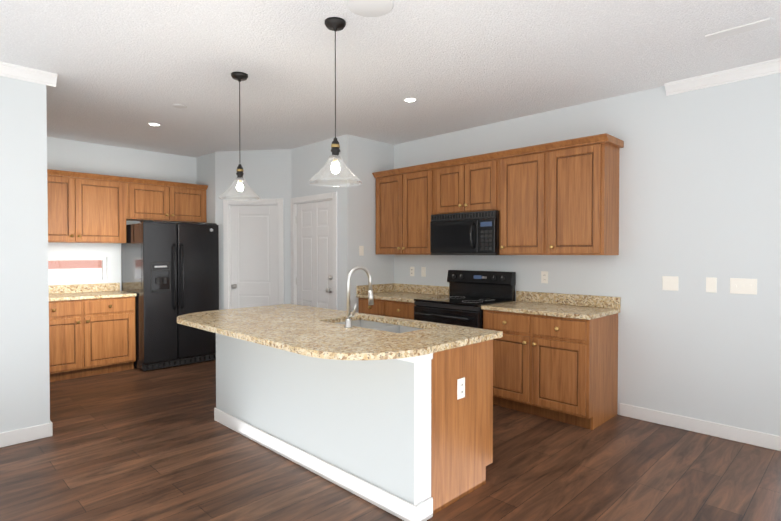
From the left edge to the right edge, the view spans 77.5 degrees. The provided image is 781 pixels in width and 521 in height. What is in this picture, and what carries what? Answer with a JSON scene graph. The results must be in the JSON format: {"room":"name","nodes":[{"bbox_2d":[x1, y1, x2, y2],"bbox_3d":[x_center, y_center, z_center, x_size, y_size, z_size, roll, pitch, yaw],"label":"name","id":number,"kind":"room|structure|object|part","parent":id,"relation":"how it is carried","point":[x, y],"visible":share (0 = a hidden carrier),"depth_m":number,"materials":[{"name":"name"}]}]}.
{"room":"kitchen","nodes":[
{"label":"kitchen","id":0,"kind":"room"},
{"bbox_2d":[0,76,49,432],"bbox_3d":[-4.553,-0.004,1.797,0.140,2.740,5.440,1,1,45],"label":"wall","id":1,"kind":"structure","parent":0,"point":[24,352],"depth_m":3.57,"materials":[{"name":"white paint"}]},
{"bbox_2d":[0,421,52,447],"bbox_3d":[-4.529,1.313,1.832,0.154,0.105,5.414,1,1,45],"label":"baseboard","id":2,"kind":"structure","parent":1,"relation":"attached to","point":[22,435],"depth_m":3.59,"materials":[{"name":"white wood"}]},
{"bbox_2d":[0,61,57,86],"bbox_3d":[-4.446,-1.330,1.741,0.060,0.085,5.460,1,1,45],"label":"crown molding","id":3,"kind":"structure","parent":1,"relation":"attached to","point":[14,71],"depth_m":3.55,"materials":[{"name":"white wood"}]},
{"bbox_2d":[47,137,195,290],"bbox_3d":[-5.441,-0.043,4.281,0.140,2.740,7.720,1,1,45],"label":"wall","id":4,"kind":"structure","parent":0,"point":[75,156],"depth_m":6.11,"materials":[{"name":"white paint"}]},
{"bbox_2d":[48,257,106,284],"bbox_3d":[-3.932,0.124,5.780,0.100,0.320,0.990,1,1,45],"label":"window","id":5,"kind":"structure","parent":4,"relation":"in","point":[103,277],"depth_m":5.94,"materials":[{"name":"white plastic"}]},
{"bbox_2d":[48,260,101,281],"bbox_3d":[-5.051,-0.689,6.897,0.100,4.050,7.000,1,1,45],"label":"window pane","id":6,"kind":"object","parent":5,"relation":"in","point":[54,273],"depth_m":7.21,"materials":[{"name":"white glass"}]},
{"bbox_2d":[47,169,126,242],"bbox_3d":[-3.719,-0.608,5.667,0.342,0.796,1.084,1,1,45],"label":"upper cabinet","id":7,"kind":"object","parent":4,"relation":"attached to","point":[86,208],"depth_m":5.63,"materials":[{"name":"brown wood"}]},
{"bbox_2d":[126,177,207,223],"bbox_3d":[-2.967,-0.766,6.395,0.382,0.501,1.007,1,1,45],"label":"upper cabinet","id":8,"kind":"object","parent":4,"relation":"attached to","point":[161,201],"visible":1,"depth_m":6.25,"materials":[{"name":"brown wood"}]},
{"bbox_2d":[196,152,214,223],"bbox_3d":[-2.505,-0.081,6.735,0.580,2.740,0.100,1,1,45],"label":"wall","id":9,"kind":"structure","parent":0,"point":[205,169],"depth_m":6.62,"materials":[{"name":"white paint"}]},
{"bbox_2d":[215,149,290,309],"bbox_3d":[-1.803,-0.077,6.463,1.060,2.740,0.100,0,1,9],"label":"wall","id":10,"kind":"structure","parent":0,"point":[267,174],"depth_m":6.38,"materials":[{"name":"white paint"}]},
{"bbox_2d":[223,198,283,308],"bbox_3d":[-1.801,0.242,6.442,0.834,2.102,0.150,0,1,9],"label":"door","id":11,"kind":"structure","parent":10,"relation":"attached to","point":[253,260],"depth_m":6.43,"materials":[{"name":"white"}]},
{"bbox_2d":[291,134,353,311],"bbox_3d":[-0.854,-0.069,5.972,1.120,2.740,0.100,1,1,45],"label":"wall","id":12,"kind":"structure","parent":0,"point":[308,162],"depth_m":5.64,"materials":[{"name":"white paint"}]},
{"bbox_2d":[291,192,336,309],"bbox_3d":[-0.933,0.249,6.021,0.939,2.102,0.150,1,1,45],"label":"door","id":13,"kind":"structure","parent":12,"relation":"attached to","point":[313,250],"depth_m":6.01,"materials":[{"name":"white"}]},
{"bbox_2d":[354,136,393,312],"bbox_3d":[-0.224,-0.068,5.883,0.100,2.740,0.660,1,1,45],"label":"wall","id":14,"kind":"structure","parent":0,"point":[371,157],"depth_m":5.77,"materials":[{"name":"white paint"}]},
{"bbox_2d":[359,246,363,255],"bbox_3d":[-0.337,-0.115,5.685,0.015,0.114,0.070,1,1,45],"label":"light switch","id":15,"kind":"object","parent":14,"relation":"attached to","point":[361,250],"visible":1,"depth_m":5.69,"materials":[{"name":"white plastic"}]},
{"bbox_2d":[0,359,780,520],"bbox_3d":[-0.931,1.388,2.989,11.600,0.080,12.200,1,1,45],"label":"floor","id":16,"kind":"structure","parent":0,"point":[137,444],"depth_m":3.10,"materials":[{"name":"wood"}]},
{"bbox_2d":[49,297,135,381],"bbox_3d":[-3.619,0.869,5.596,0.618,0.876,1.091,1,1,45],"label":"base cabinet","id":17,"kind":"object","parent":16,"relation":"on","point":[89,337],"visible":0.69,"depth_m":5.42,"materials":[{"name":"brown wood"}]},
{"bbox_2d":[49,283,135,301],"bbox_3d":[-3.808,0.362,5.386,0.633,0.135,1.655,1,1,45],"label":"countertop","id":18,"kind":"structure","parent":17,"relation":"on","point":[80,291],"depth_m":5.74,"materials":[{"name":"stone"}]},
{"bbox_2d":[121,220,218,370],"bbox_3d":[-2.790,0.411,6.201,0.877,1.773,0.915,1,1,45],"label":"refrigerator","id":19,"kind":"object","parent":16,"relation":"on","point":[169,273],"visible":0.92,"depth_m":5.86,"materials":[{"name":"black metal"}]},
{"bbox_2d":[177,304,502,520],"bbox_3d":[-0.537,0.884,3.382,2.305,0.915,1.183,1,1,45],"label":"kitchen island","id":20,"kind":"object","parent":16,"relation":"on","point":[393,416],"visible":1,"depth_m":2.84,"materials":[{"name":"grey paint"}]},
{"bbox_2d":[344,265,373,327],"bbox_3d":[-0.185,0.231,3.176,0.108,0.397,0.247,1,1,45],"label":"gooseneck faucet","id":21,"kind":"object","parent":20,"relation":"on","point":[348,322],"visible":1,"depth_m":3.12,"materials":[{"name":"silver metal"}]},
{"bbox_2d":[359,298,415,319],"bbox_3d":[0.143,0.870,5.538,0.910,0.875,0.651,1,1,45],"label":"base cabinet","id":22,"kind":"object","parent":16,"relation":"on","point":[397,309],"visible":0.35,"depth_m":5.29,"materials":[{"name":"brown wood"}]},
{"bbox_2d":[356,283,448,302],"bbox_3d":[0.150,0.360,5.536,0.911,0.135,0.633,1,1,45],"label":"countertop","id":23,"kind":"structure","parent":22,"relation":"on","point":[410,293],"depth_m":5.65,"materials":[{"name":"stone"}]},
{"bbox_2d":[414,270,515,328],"bbox_3d":[0.719,0.715,4.901,0.796,1.205,0.710,1,1,45],"label":"range","id":24,"kind":"object","parent":16,"relation":"on","point":[471,292],"visible":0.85,"depth_m":4.88,"materials":[{"name":"black metal"}]},
{"bbox_2d":[483,310,617,429],"bbox_3d":[1.385,0.889,4.309,0.976,0.875,0.651,1,1,45],"label":"base cabinet","id":25,"kind":"object","parent":16,"relation":"on","point":[563,369],"visible":0.96,"depth_m":4.02,"materials":[{"name":"brown wood"}]},
{"bbox_2d":[481,291,620,319],"bbox_3d":[1.398,0.380,4.300,0.997,0.135,0.633,1,1,45],"label":"countertop","id":26,"kind":"structure","parent":25,"relation":"on","point":[586,307],"depth_m":4.29,"materials":[{"name":"stone"}]},
{"bbox_2d":[0,0,780,157],"bbox_3d":[-0.469,-1.435,2.487,10.300,0.100,12.200,1,1,45],"label":"ceiling","id":27,"kind":"structure","parent":0,"point":[127,71],"depth_m":3.40,"materials":[{"name":"paint"}]},
{"bbox_2d":[148,123,160,125],"bbox_3d":[-2.469,-1.422,5.088,0.124,0.006,0.124,1,1,45],"label":"recessed light","id":28,"kind":"object","parent":27,"relation":"in","point":[154,124],"visible":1,"depth_m":5.09,"materials":[{"name":"white glass"}]},
{"bbox_2d":[173,104,186,107],"bbox_3d":[-1.928,-1.412,4.454,0.120,0.007,0.120,1,1,45],"label":"disc","id":29,"kind":"object","parent":27,"relation":"attached to","point":[179,106],"visible":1,"depth_m":4.45,"materials":[{"name":"white"}]},
{"bbox_2d":[219,72,260,200],"bbox_3d":[-1.139,-0.934,3.680,0.310,0.938,0.310,1,1,45],"label":"pendant light","id":30,"kind":"object","parent":27,"relation":"hanging from","point":[235,187],"visible":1,"depth_m":3.65,"materials":[{"name":"clear glass"}]},
{"bbox_3d":[-1.139,-0.544,3.686,0.310,0.159,0.310,1,1,45],"label":"lamp shade","id":31,"kind":"part","parent":30,"relation":"part of","materials":[{"name":"clear glass"}]},
{"bbox_2d":[309,17,361,186],"bbox_3d":[-0.322,-0.920,2.843,0.310,0.938,0.310,1,1,45],"label":"pendant light","id":32,"kind":"object","parent":27,"relation":"hanging from","point":[334,167],"visible":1,"depth_m":2.81,"materials":[{"name":"clear glass"}]},
{"bbox_3d":[-0.322,-0.531,2.849,0.310,0.159,0.310,1,1,45],"label":"lamp shade","id":33,"kind":"part","parent":32,"relation":"part of","materials":[{"name":"clear glass"}]},
{"bbox_2d":[347,0,392,16],"bbox_3d":[-0.109,-1.382,2.639,0.250,0.009,0.250,1,1,45],"label":"smoke detector","id":34,"kind":"object","parent":27,"relation":"in","point":[370,8],"visible":1,"depth_m":2.65,"materials":[{"name":"white plastic"}]},
{"bbox_2d":[403,97,416,101],"bbox_3d":[0.173,-1.409,4.273,0.124,0.006,0.124,1,1,45],"label":"recessed light","id":35,"kind":"object","parent":27,"relation":"in","point":[410,99],"visible":1,"depth_m":4.26,"materials":[{"name":"white"}]},
{"bbox_2d":[705,18,772,40],"bbox_3d":[2.089,-1.385,2.925,0.320,0.012,0.100,1,1,45],"label":"ceiling vent","id":36,"kind":"object","parent":27,"relation":"attached to","point":[740,29],"visible":0.98,"depth_m":2.90,"materials":[{"name":"white"}]},
{"bbox_2d":[394,73,780,435],"bbox_3d":[1.418,-0.051,4.821,3.930,2.740,0.140,1,1,45],"label":"wall","id":37,"kind":"structure","parent":0,"point":[699,186],"depth_m":3.84,"materials":[{"name":"white paint"}]},
{"bbox_2d":[410,267,413,275],"bbox_3d":[0.261,0.132,5.865,0.070,0.114,0.007,1,1,45],"label":"outlet","id":38,"kind":"object","parent":37,"relation":"attached to","point":[411,268],"depth_m":5.86,"materials":[{"name":"white plastic"}]},
{"bbox_2d":[421,267,425,276],"bbox_3d":[0.386,0.134,5.735,0.070,0.114,0.015,1,1,45],"label":"light switch","id":39,"kind":"object","parent":37,"relation":"attached to","point":[423,269],"depth_m":5.74,"materials":[{"name":"white plastic"}]},
{"bbox_2d":[372,133,623,254],"bbox_3d":[0.883,-0.544,4.973,2.726,0.971,0.382,1,1,45],"label":"upper cabinet","id":40,"kind":"object","parent":37,"relation":"attached to","point":[558,198],"visible":1,"depth_m":4.44,"materials":[{"name":"brown wood"}]},
{"bbox_2d":[430,210,498,254],"bbox_3d":[0.819,-0.268,4.983,0.789,0.425,0.462,1,1,45],"label":"over-the-range microwave","id":41,"kind":"object","parent":40,"relation":"attached to","point":[470,233],"visible":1,"depth_m":4.82,"materials":[{"name":"black metal"}]},
{"bbox_2d":[541,271,547,282],"bbox_3d":[1.476,0.161,4.662,0.070,0.114,0.007,1,1,45],"label":"outlet","id":42,"kind":"object","parent":37,"relation":"attached to","point":[544,274],"depth_m":4.66,"materials":[{"name":"white plastic"}]},
{"bbox_2d":[662,276,678,290],"bbox_3d":[2.241,0.183,3.899,0.116,0.114,0.015,1,1,45],"label":"light switch","id":43,"kind":"object","parent":37,"relation":"attached to","point":[668,282],"depth_m":3.90,"materials":[{"name":"white plastic"}]},
{"bbox_2d":[620,403,780,450],"bbox_3d":[2.366,1.283,3.794,1.110,0.105,0.013,1,1,45],"label":"baseboard","id":44,"kind":"structure","parent":37,"relation":"attached to","point":[755,438],"depth_m":3.74,"materials":[{"name":"white wood"}]},
{"bbox_2d":[706,277,716,292],"bbox_3d":[2.440,0.186,3.702,0.070,0.114,0.015,1,1,45],"label":"light switch","id":45,"kind":"object","parent":37,"relation":"attached to","point":[711,283],"depth_m":3.70,"materials":[{"name":"white plastic"}]},
{"bbox_2d":[664,58,780,95],"bbox_3d":[2.492,-1.359,3.595,0.830,0.085,0.060,1,1,45],"label":"crown molding","id":46,"kind":"structure","parent":37,"relation":"attached to","point":[760,69],"depth_m":3.60,"materials":[{"name":"white wood"}]},
{"bbox_2d":[730,278,756,294],"bbox_3d":[2.582,0.189,3.562,0.162,0.114,0.015,1,1,45],"label":"light switch","id":47,"kind":"object","parent":37,"relation":"attached to","point":[742,286],"depth_m":3.56,"materials":[{"name":"white plastic"}]}
]}

